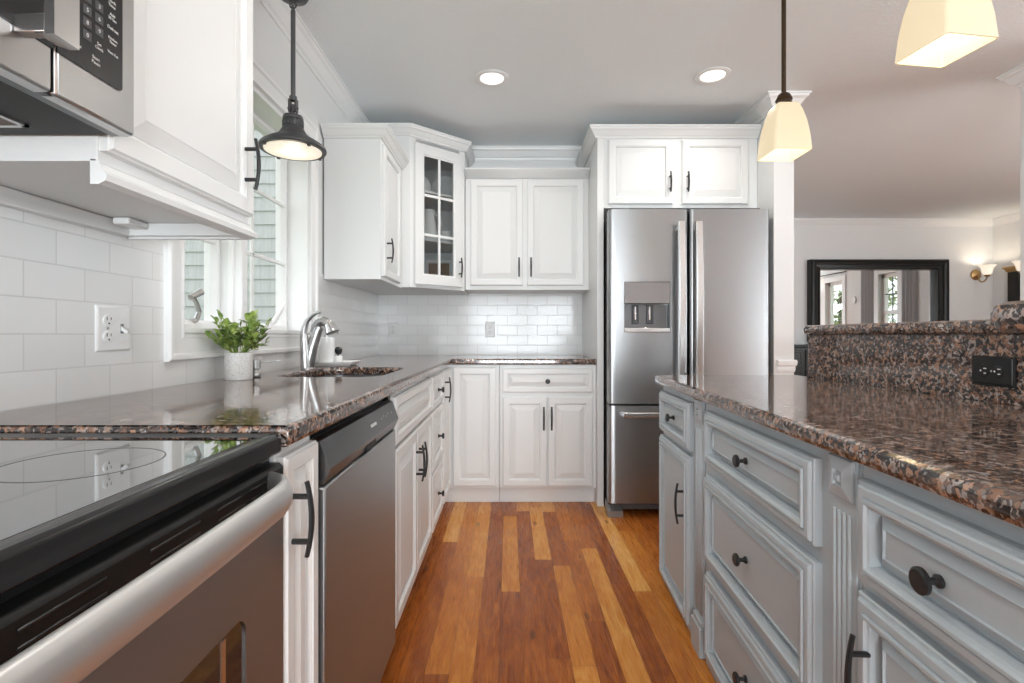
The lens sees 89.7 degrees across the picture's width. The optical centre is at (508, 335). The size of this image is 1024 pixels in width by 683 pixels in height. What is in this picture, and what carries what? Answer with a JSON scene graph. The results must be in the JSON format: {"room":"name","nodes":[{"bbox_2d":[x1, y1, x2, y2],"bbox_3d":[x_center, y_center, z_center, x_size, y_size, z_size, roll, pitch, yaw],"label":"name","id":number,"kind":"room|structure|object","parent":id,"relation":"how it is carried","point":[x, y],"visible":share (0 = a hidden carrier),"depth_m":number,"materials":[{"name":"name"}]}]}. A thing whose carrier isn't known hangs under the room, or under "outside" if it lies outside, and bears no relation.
{"room":"kitchen","nodes":[
{"label":"kitchen","id":0,"kind":"room"},
{"bbox_2d":[0,0,378,412],"bbox_3d":[-1.051,-0.168,0.325,0.158,2.455,7.050,0,0,0],"label":"wall","id":1,"kind":"structure","parent":0,"point":[53,273],"depth_m":1.23,"materials":[{"name":"white tile"}]},
{"bbox_2d":[0,0,133,136],"bbox_3d":[-0.756,-0.529,0.448,0.428,0.422,0.764,0,0,0],"label":"microwave","id":2,"kind":"object","parent":1,"relation":"attached to","point":[67,66],"visible":1,"depth_m":0.73,"materials":[{"name":"grey metal"}]},
{"bbox_2d":[94,305,129,351],"bbox_3d":[-0.961,-0.017,1.262,0.021,0.110,0.110,0,0,0],"label":"wall outlet","id":3,"kind":"object","parent":1,"relation":"attached to","point":[111,323],"visible":1,"depth_m":1.25,"materials":[{"name":"white plastic"}]},
{"bbox_2d":[102,314,113,325],"bbox_3d":[-0.967,-0.036,1.239,0.010,0.028,0.033,0,0,0],"label":"receptacle","id":4,"kind":"object","parent":3,"relation":"attached to","point":[107,319],"depth_m":1.24,"materials":[{"name":"white plastic"}]},
{"bbox_2d":[102,331,113,341],"bbox_3d":[-0.967,0.003,1.239,0.010,0.028,0.033,0,0,0],"label":"receptacle","id":5,"kind":"object","parent":3,"relation":"attached to","point":[107,336],"depth_m":1.24,"materials":[{"name":"white plastic"}]},
{"bbox_2d":[0,0,260,239],"bbox_3d":[-0.794,-0.689,1.099,0.368,0.887,0.534,0,0,0],"label":"upper cabinet","id":6,"kind":"object","parent":1,"relation":"attached to","point":[185,170],"visible":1,"depth_m":1.04,"materials":[{"name":"white paint"}]},
{"bbox_2d":[90,159,257,239],"bbox_3d":[-0.807,-0.265,1.083,0.316,0.040,0.502,0,0,0],"label":"molding","id":7,"kind":"structure","parent":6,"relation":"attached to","point":[126,200],"depth_m":1.13,"materials":[{"name":"white paint"}]},
{"bbox_2d":[164,59,317,361],"bbox_3d":[-1.040,-0.482,2.018,0.171,1.115,1.135,0,0,0],"label":"window","id":8,"kind":"structure","parent":1,"relation":"in","point":[296,201],"depth_m":2.16,"materials":[{"name":"white paint"}]},
{"bbox_2d":[321,123,408,287],"bbox_3d":[-0.793,-0.695,2.936,0.353,0.800,0.568,0,0,0],"label":"upper cabinet","id":9,"kind":"object","parent":1,"relation":"attached to","point":[364,163],"visible":1,"depth_m":2.70,"materials":[{"name":"white paint"}]},
{"bbox_2d":[185,128,275,322],"bbox_3d":[-2.980,-0.588,4.304,3.640,4.096,0.032,0,0,0],"label":"wall","id":10,"kind":"structure","parent":0,"point":[264,209],"depth_m":4.29,"materials":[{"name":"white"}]},
{"bbox_2d":[310,398,383,438],"bbox_3d":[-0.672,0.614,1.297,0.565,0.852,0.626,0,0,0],"label":"control panel","id":11,"kind":"object","parent":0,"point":[348,418],"depth_m":1.21,"materials":[{"name":"black plastic"}]},
{"bbox_2d":[379,160,581,354],"bbox_3d":[0.265,-0.168,3.906,2.790,2.455,0.128,0,0,0],"label":"wall","id":12,"kind":"structure","parent":0,"point":[525,324],"depth_m":3.84,"materials":[{"name":"white tile"}]},
{"bbox_2d":[389,322,397,336],"bbox_3d":[-0.862,-0.045,3.837,0.072,0.116,0.010,0,0,0],"label":"wall outlet","id":13,"kind":"object","parent":12,"relation":"attached to","point":[393,326],"visible":1,"depth_m":3.83,"materials":[{"name":"white plastic"}]},
{"bbox_2d":[358,123,474,294],"bbox_3d":[-0.611,-0.806,3.506,0.714,1.009,0.664,0,0,0],"label":"upper cabinet","id":14,"kind":"object","parent":12,"relation":"attached to","point":[432,154],"visible":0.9,"depth_m":3.36,"materials":[{"name":"white paint"}]},
{"bbox_2d":[424,177,430,190],"bbox_3d":[-0.600,-1.008,3.520,0.136,0.138,0.136,0,0,0],"label":"canister","id":15,"kind":"object","parent":14,"relation":"on","point":[427,185],"visible":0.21,"depth_m":3.48,"materials":[{"name":"white ceramic"}]},
{"bbox_2d":[424,209,442,239],"bbox_3d":[-0.548,-0.742,3.534,0.148,0.226,0.131,0,0,-32],"label":"pitcher","id":16,"kind":"object","parent":14,"relation":"on","point":[430,227],"visible":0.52,"depth_m":3.48,"materials":[{"name":"white ceramic"}]},
{"bbox_2d":[424,190,452,252],"bbox_3d":[-0.635,-0.775,3.530,0.632,0.326,0.582,0,0,0],"label":"shelf","id":17,"kind":"object","parent":14,"relation":"attached to","point":[430,245],"depth_m":3.65,"materials":[{"name":"white paint"}]},
{"bbox_2d":[425,260,452,275],"bbox_3d":[-0.500,-0.430,3.674,0.200,0.219,0.020,0,0,0],"label":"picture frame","id":18,"kind":"object","parent":14,"relation":"on","point":[431,266],"visible":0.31,"depth_m":3.67,"materials":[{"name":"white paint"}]},
{"bbox_2d":[431,176,452,195],"bbox_3d":[-0.460,-1.040,3.696,0.202,0.202,0.017,0,0,0],"label":"serving plate","id":19,"kind":"object","parent":14,"relation":"on","point":[446,182],"visible":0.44,"depth_m":3.70,"materials":[{"name":"white ceramic"}]},
{"bbox_2d":[485,322,494,336],"bbox_3d":[-0.142,-0.045,3.837,0.072,0.116,0.010,0,0,0],"label":"wall outlet","id":20,"kind":"object","parent":12,"relation":"attached to","point":[489,326],"visible":1,"depth_m":3.83,"materials":[{"name":"white plastic"}]},
{"bbox_2d":[465,168,589,293],"bbox_3d":[0.124,-0.722,3.657,0.844,0.820,0.384,0,0,0],"label":"upper cabinet","id":21,"kind":"object","parent":12,"relation":"attached to","point":[527,229],"visible":1,"depth_m":3.50,"materials":[{"name":"white paint"}]},
{"bbox_2d":[380,488,715,682],"bbox_3d":[2.900,1.090,1.500,8.200,0.060,10.000,0,0,0],"label":"floor","id":22,"kind":"structure","parent":0,"point":[501,592],"depth_m":2.03,"materials":[{"name":"brown wood"}]},
{"bbox_2d":[0,433,292,682],"bbox_3d":[-0.625,0.593,0.448,0.659,0.874,0.764,0,0,0],"label":"range","id":23,"kind":"object","parent":22,"relation":"on","point":[125,557],"visible":1,"depth_m":0.54,"materials":[{"name":"silver metal"}]},
{"bbox_2d":[0,433,280,594],"bbox_3d":[-0.658,0.171,0.448,0.593,0.031,0.764,0,0,0],"label":"cooktop","id":24,"kind":"object","parent":23,"relation":"in","point":[64,496],"depth_m":0.57,"materials":[{"name":"black glass"}]},
{"bbox_2d":[269,435,317,682],"bbox_3d":[-0.644,0.622,0.906,0.640,0.877,0.148,0,0,0],"label":"base cabinet","id":25,"kind":"object","parent":22,"relation":"on","point":[299,461],"visible":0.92,"depth_m":0.89,"materials":[{"name":"white paint"}]},
{"bbox_2d":[310,398,397,682],"bbox_3d":[-0.649,0.624,1.297,0.611,0.872,0.626,0,0,0],"label":"dishwasher","id":26,"kind":"object","parent":22,"relation":"on","point":[356,452],"visible":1,"depth_m":1.21,"materials":[{"name":"grey metal"}]},
{"bbox_2d":[384,376,431,628],"bbox_3d":[-0.644,0.622,2.014,0.640,0.877,0.805,0,0,0],"label":"base cabinet","id":27,"kind":"object","parent":22,"relation":"on","point":[412,404],"visible":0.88,"depth_m":1.93,"materials":[{"name":"white paint"}]},
{"bbox_2d":[428,370,444,532],"bbox_3d":[-0.647,0.622,2.630,0.634,0.877,0.420,0,0,0],"label":"base cabinet","id":28,"kind":"object","parent":22,"relation":"on","point":[438,389],"visible":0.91,"depth_m":2.61,"materials":[{"name":"white paint"}]},
{"bbox_2d":[440,364,499,504],"bbox_3d":[-0.515,0.622,3.341,0.906,0.877,0.995,0,0,0],"label":"base cabinet","id":29,"kind":"object","parent":22,"relation":"on","point":[470,402],"visible":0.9,"depth_m":3.21,"materials":[{"name":"white paint"}]},
{"bbox_2d":[0,355,595,446],"bbox_3d":[-0.213,0.164,2.336,1.516,0.035,3.011,0,0,0],"label":"countertop","id":30,"kind":"structure","parent":29,"relation":"on","point":[295,404],"depth_m":1.15,"materials":[{"name":"brown stone"}]},
{"bbox_2d":[205,309,271,380],"bbox_3d":[-0.868,0.028,1.686,0.164,0.235,0.216,0,0,0],"label":"potted plant","id":31,"kind":"object","parent":30,"relation":"on","point":[238,366],"visible":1,"depth_m":1.66,"materials":[{"name":"green plant"}]},
{"bbox_2d":[253,360,279,377],"bbox_3d":[-0.852,0.115,1.800,0.104,0.060,0.036,0,0,0],"label":"measuring cup","id":32,"kind":"object","parent":30,"relation":"on","point":[256,363],"visible":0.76,"depth_m":1.79,"materials":[{"name":"silver metal"}]},
{"bbox_2d":[300,311,338,368],"bbox_3d":[-0.821,0.020,2.237,0.166,0.251,0.070,0,0,0],"label":"faucet","id":33,"kind":"object","parent":30,"relation":"on","point":[308,348],"visible":1,"depth_m":2.22,"materials":[{"name":"silver metal"}]},
{"bbox_2d":[315,360,360,365],"bbox_3d":[-0.830,0.135,2.485,0.190,0.022,0.160,0,0,0],"label":"tray","id":34,"kind":"object","parent":30,"relation":"on","point":[345,362],"visible":0.75,"depth_m":2.41,"materials":[{"name":"white ceramic"}]},
{"bbox_2d":[318,330,338,361],"bbox_3d":[-0.871,0.053,2.465,0.083,0.156,0.083,0,0,45],"label":"soap dispenser","id":35,"kind":"object","parent":34,"relation":"on","point":[326,347],"visible":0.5,"depth_m":2.43,"materials":[{"name":"white ceramic"}]},
{"bbox_2d":[318,337,334,361],"bbox_3d":[-0.873,0.069,2.465,0.080,0.126,0.080,0,0,0],"label":"bottle","id":36,"kind":"object","parent":35,"relation":"attached to","point":[326,347],"depth_m":2.43,"materials":[{"name":"white ceramic"}]},
{"bbox_2d":[334,355,342,361],"bbox_3d":[-0.841,0.115,2.528,0.050,0.034,0.050,0,0,0],"label":"cup","id":37,"kind":"object","parent":34,"relation":"on","point":[339,358],"visible":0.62,"depth_m":2.51,"materials":[{"name":"white ceramic"}]},
{"bbox_2d":[335,346,341,355],"bbox_3d":[-0.838,0.090,2.531,0.036,0.073,0.036,0,0,0],"label":"dish brush","id":38,"kind":"object","parent":37,"relation":"in","point":[338,350],"visible":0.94,"depth_m":2.52,"materials":[{"name":"black plastic"}]},
{"bbox_2d":[316,375,381,376],"bbox_3d":[-0.657,0.271,2.090,0.411,0.178,0.591,0,0,0],"label":"sink","id":39,"kind":"object","parent":30,"relation":"in","point":[324,375],"visible":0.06,"depth_m":2.38,"materials":[{"name":"silver metal"}]},
{"bbox_2d":[499,364,595,501],"bbox_3d":[0.242,0.622,3.507,0.605,0.877,0.661,0,0,0],"label":"base cabinet","id":40,"kind":"object","parent":22,"relation":"on","point":[547,412],"visible":0.98,"depth_m":3.22,"materials":[{"name":"white paint"}]},
{"bbox_2d":[575,124,761,505],"bbox_3d":[1.018,-0.115,3.494,1.047,2.349,0.708,0,0,0],"label":"tall cabinet","id":41,"kind":"object","parent":22,"relation":"on","point":[632,166],"visible":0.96,"depth_m":3.18,"materials":[{"name":"white paint"}]},
{"bbox_2d":[659,386,707,658],"bbox_3d":[0.909,0.635,1.945,0.618,0.850,0.583,0,0,3],"label":"base cabinet","id":42,"kind":"object","parent":22,"relation":"on","point":[683,469],"visible":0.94,"depth_m":1.84,"materials":[{"name":"blue paint"}]},
{"bbox_2d":[604,208,768,516],"bbox_3d":[1.045,0.157,3.354,0.936,1.806,0.891,0,0,0],"label":"refrigerator","id":43,"kind":"object","parent":22,"relation":"on","point":[686,292],"visible":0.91,"depth_m":2.99,"materials":[{"name":"grey metal"}]},
{"bbox_2d":[704,404,862,682],"bbox_3d":[0.878,0.635,1.256,0.605,0.850,0.793,0,0,3],"label":"base cabinet","id":44,"kind":"object","parent":22,"relation":"on","point":[782,585],"visible":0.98,"depth_m":1.16,"materials":[{"name":"blue paint"}]},
{"bbox_2d":[655,375,1023,528],"bbox_3d":[0.897,0.192,1.202,0.751,0.035,2.165,0,0,0],"label":"countertop","id":45,"kind":"structure","parent":44,"relation":"on","point":[967,452],"depth_m":0.98,"materials":[{"name":"brown stone"}]},
{"bbox_2d":[794,344,807,376],"bbox_3d":[3.825,0.552,5.946,2.190,0.895,0.458,0,0,0],"label":"sideboard","id":46,"kind":"object","parent":22,"relation":"on","point":[800,350],"visible":0.02,"depth_m":5.75,"materials":[{"name":"black wood"}]},
{"bbox_2d":[844,465,1023,682],"bbox_3d":[0.831,0.635,0.524,0.618,0.850,0.670,0,0,3],"label":"base cabinet","id":47,"kind":"object","parent":22,"relation":"on","point":[941,599],"visible":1,"depth_m":0.69,"materials":[{"name":"blue paint"}]},
{"bbox_3d":[1.111,0.528,1.140,0.622,1.064,2.020,0,0,0],"label":"wall","id":48,"kind":"structure","parent":22,"relation":"on","visible":0},
{"bbox_2d":[803,300,1023,334],"bbox_3d":[1.105,-0.023,1.136,1.029,0.038,2.072,0,0,0],"label":"bar ledge","id":49,"kind":"object","parent":48,"relation":"on","point":[1007,317],"visible":0.92,"depth_m":1.45,"materials":[{"name":"brown stone"}]},
{"bbox_2d":[808,334,1023,406],"bbox_3d":[1.262,0.085,1.390,0.018,0.177,1.540,0,0,0],"label":"backsplash","id":50,"kind":"structure","parent":48,"relation":"attached to","point":[937,364],"depth_m":1.58,"materials":[{"name":"brown stone"}]},
{"bbox_2d":[972,355,1016,388],"bbox_3d":[1.248,0.092,1.330,0.010,0.078,0.120,0,0,0],"label":"wall outlet","id":51,"kind":"object","parent":50,"relation":"attached to","point":[997,371],"visible":1,"depth_m":1.32,"materials":[{"name":"black plastic"}]},
{"bbox_2d":[979,364,988,376],"bbox_3d":[1.248,0.092,1.349,0.010,0.033,0.028,0,0,0],"label":"receptacle","id":52,"kind":"object","parent":51,"relation":"attached to","point":[983,368],"depth_m":1.35,"materials":[{"name":"black plastic"}]},
{"bbox_2d":[993,365,1003,377],"bbox_3d":[1.248,0.092,1.310,0.010,0.033,0.028,0,0,0],"label":"receptacle","id":53,"kind":"object","parent":51,"relation":"attached to","point":[998,370],"depth_m":1.31,"materials":[{"name":"black plastic"}]},
{"bbox_2d":[294,0,1023,217],"bbox_3d":[2.900,-1.435,1.500,8.200,0.080,10.000,0,0,0],"label":"ceiling","id":54,"kind":"structure","parent":0,"point":[889,140],"depth_m":2.80,"materials":[{"name":"white paint"}]},
{"bbox_2d":[258,0,326,160],"bbox_3d":[-0.809,-1.038,1.930,0.239,0.712,0.239,0,0,0],"label":"pendant light","id":55,"kind":"object","parent":54,"relation":"hanging from","point":[291,142],"visible":0.98,"depth_m":1.91,"materials":[{"name":"grey metal"}]},
{"bbox_2d":[475,69,508,86],"bbox_3d":[-0.092,-1.391,2.790,0.184,0.008,0.184,0,0,0],"label":"recessed light","id":56,"kind":"object","parent":54,"relation":"in","point":[489,78],"visible":1,"depth_m":2.78,"materials":[{"name":"white paint"}]},
{"bbox_2d":[695,66,730,83],"bbox_3d":[1.092,-1.391,2.760,0.184,0.008,0.184,0,0,0],"label":"recessed light","id":57,"kind":"object","parent":54,"relation":"in","point":[712,75],"visible":1,"depth_m":2.76,"materials":[{"name":"white paint"}]},
{"bbox_2d":[757,0,811,161],"bbox_3d":[1.067,-1.047,2.000,0.145,0.694,0.145,0,0,0],"label":"pendant light","id":58,"kind":"object","parent":54,"relation":"hanging from","point":[785,136],"visible":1,"depth_m":1.96,"materials":[{"name":"beige glass"}]},
{"bbox_2d":[775,91,792,104],"bbox_3d":[1.067,-0.917,2.000,0.062,0.054,0.062,0,0,0],"label":"socket","id":59,"kind":"object","parent":58,"relation":"attached to","point":[784,98],"depth_m":1.97,"materials":[{"name":"brown metal"}]},
{"bbox_2d":[895,0,998,67],"bbox_3d":[1.082,-1.050,1.280,0.145,0.688,0.145,0,0,-8],"label":"pendant light","id":60,"kind":"object","parent":54,"relation":"hanging from","point":[933,33],"visible":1,"depth_m":1.26,"materials":[{"name":"beige glass"}]},
{"bbox_2d":[757,118,793,374],"bbox_3d":[1.601,-0.168,3.425,0.117,2.455,0.850,0,0,0],"label":"wall","id":61,"kind":"structure","parent":0,"point":[775,180],"depth_m":3.00,"materials":[{"name":"white paint"}]},
{"bbox_2d":[794,227,992,343],"bbox_3d":[3.770,-0.168,5.085,4.420,2.455,2.470,0,0,0],"label":"wall","id":62,"kind":"structure","parent":0,"point":[966,248],"depth_m":6.20,"materials":[{"name":"white paint"}]},
{"bbox_2d":[258,0,1019,226],"bbox_3d":[2.425,-1.353,1.500,6.810,0.085,9.400,0,0,0],"label":"trim","id":63,"kind":"structure","parent":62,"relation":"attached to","point":[307,47],"depth_m":3.29,"materials":[{"name":"white paint"}]},
{"bbox_2d":[777,360,797,371],"bbox_3d":[3.695,0.178,4.593,4.270,0.073,3.214,0,0,0],"label":"trim","id":64,"kind":"structure","parent":62,"relation":"attached to","point":[782,365],"depth_m":2.99,"materials":[{"name":"white paint"}]},
{"bbox_2d":[807,259,948,341],"bbox_3d":[4.406,-0.415,6.146,1.638,0.981,0.104,0,0,0],"label":"wall mirror","id":65,"kind":"object","parent":62,"relation":"attached to","point":[839,291],"visible":0.63,"depth_m":6.19,"materials":[{"name":"black wood"}]},
{"bbox_2d":[820,270,933,324],"bbox_3d":[4.406,-0.415,6.191,1.410,0.753,0.006,0,0,0],"label":"mirror glass","id":66,"kind":"object","parent":65,"relation":"attached to","point":[846,296],"depth_m":6.19,"materials":[{"name":"white"}]},
{"bbox_2d":[970,264,997,282],"bbox_3d":[5.615,-0.727,6.079,0.176,0.198,0.240,0,0,0],"label":"wall sconce","id":67,"kind":"object","parent":62,"relation":"attached to","point":[987,269],"visible":1,"depth_m":6.05,"materials":[{"name":"white glass"}]},
{"bbox_2d":[1011,260,1019,272],"bbox_3d":[5.709,-0.727,5.700,0.240,0.198,0.176,0,0,0],"label":"wall sconce","id":68,"kind":"object","parent":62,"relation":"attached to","point":[1016,263],"visible":0.54,"depth_m":5.70,"materials":[{"name":"white glass"}]},
{"bbox_2d":[993,221,1019,307],"bbox_3d":[5.905,-0.168,1.500,0.150,2.455,9.400,0,0,0],"label":"wall","id":69,"kind":"structure","parent":0,"point":[1006,237],"depth_m":6.07,"materials":[{"name":"white paint"}]},
{"bbox_2d":[1002,266,1019,301],"bbox_3d":[5.786,-0.241,5.905,0.086,1.102,0.194,0,0,0],"label":"wall panel","id":70,"kind":"object","parent":69,"relation":"attached to","point":[1013,275],"visible":0.39,"depth_m":5.89,"materials":[{"name":"black wood"}]},
{"bbox_2d":[1020,86,1023,300],"bbox_3d":[2.760,-0.168,2.510,0.120,2.455,0.420,0,0,0],"label":"wall","id":71,"kind":"structure","parent":0,"point":[1022,87],"depth_m":2.71,"materials":[{"name":"white paint"}]},
{"bbox_2d":[996,63,1023,87],"bbox_3d":[2.727,-1.353,2.543,0.186,0.085,0.486,0,0,0],"label":"trim","id":72,"kind":"structure","parent":71,"relation":"attached to","point":[1015,76],"depth_m":2.71,"materials":[{"name":"white paint"}]},
{"bbox_3d":[-0.440,-0.651,3.600,0.136,0.045,0.136,0,0,0],"label":"bowl","id":73,"kind":"object","parent":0,"visible":0},
{"bbox_3d":[-0.440,-0.673,3.600,0.136,0.045,0.136,0,0,0],"label":"bowl","id":74,"kind":"object","parent":73,"relation":"on","visible":0},
{"bbox_2d":[441,231,452,234],"bbox_3d":[-0.440,-0.696,3.600,0.136,0.045,0.136,0,0,0],"label":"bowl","id":75,"kind":"object","parent":74,"relation":"on","point":[442,232],"visible":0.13,"depth_m":3.54,"materials":[{"name":"white ceramic"}]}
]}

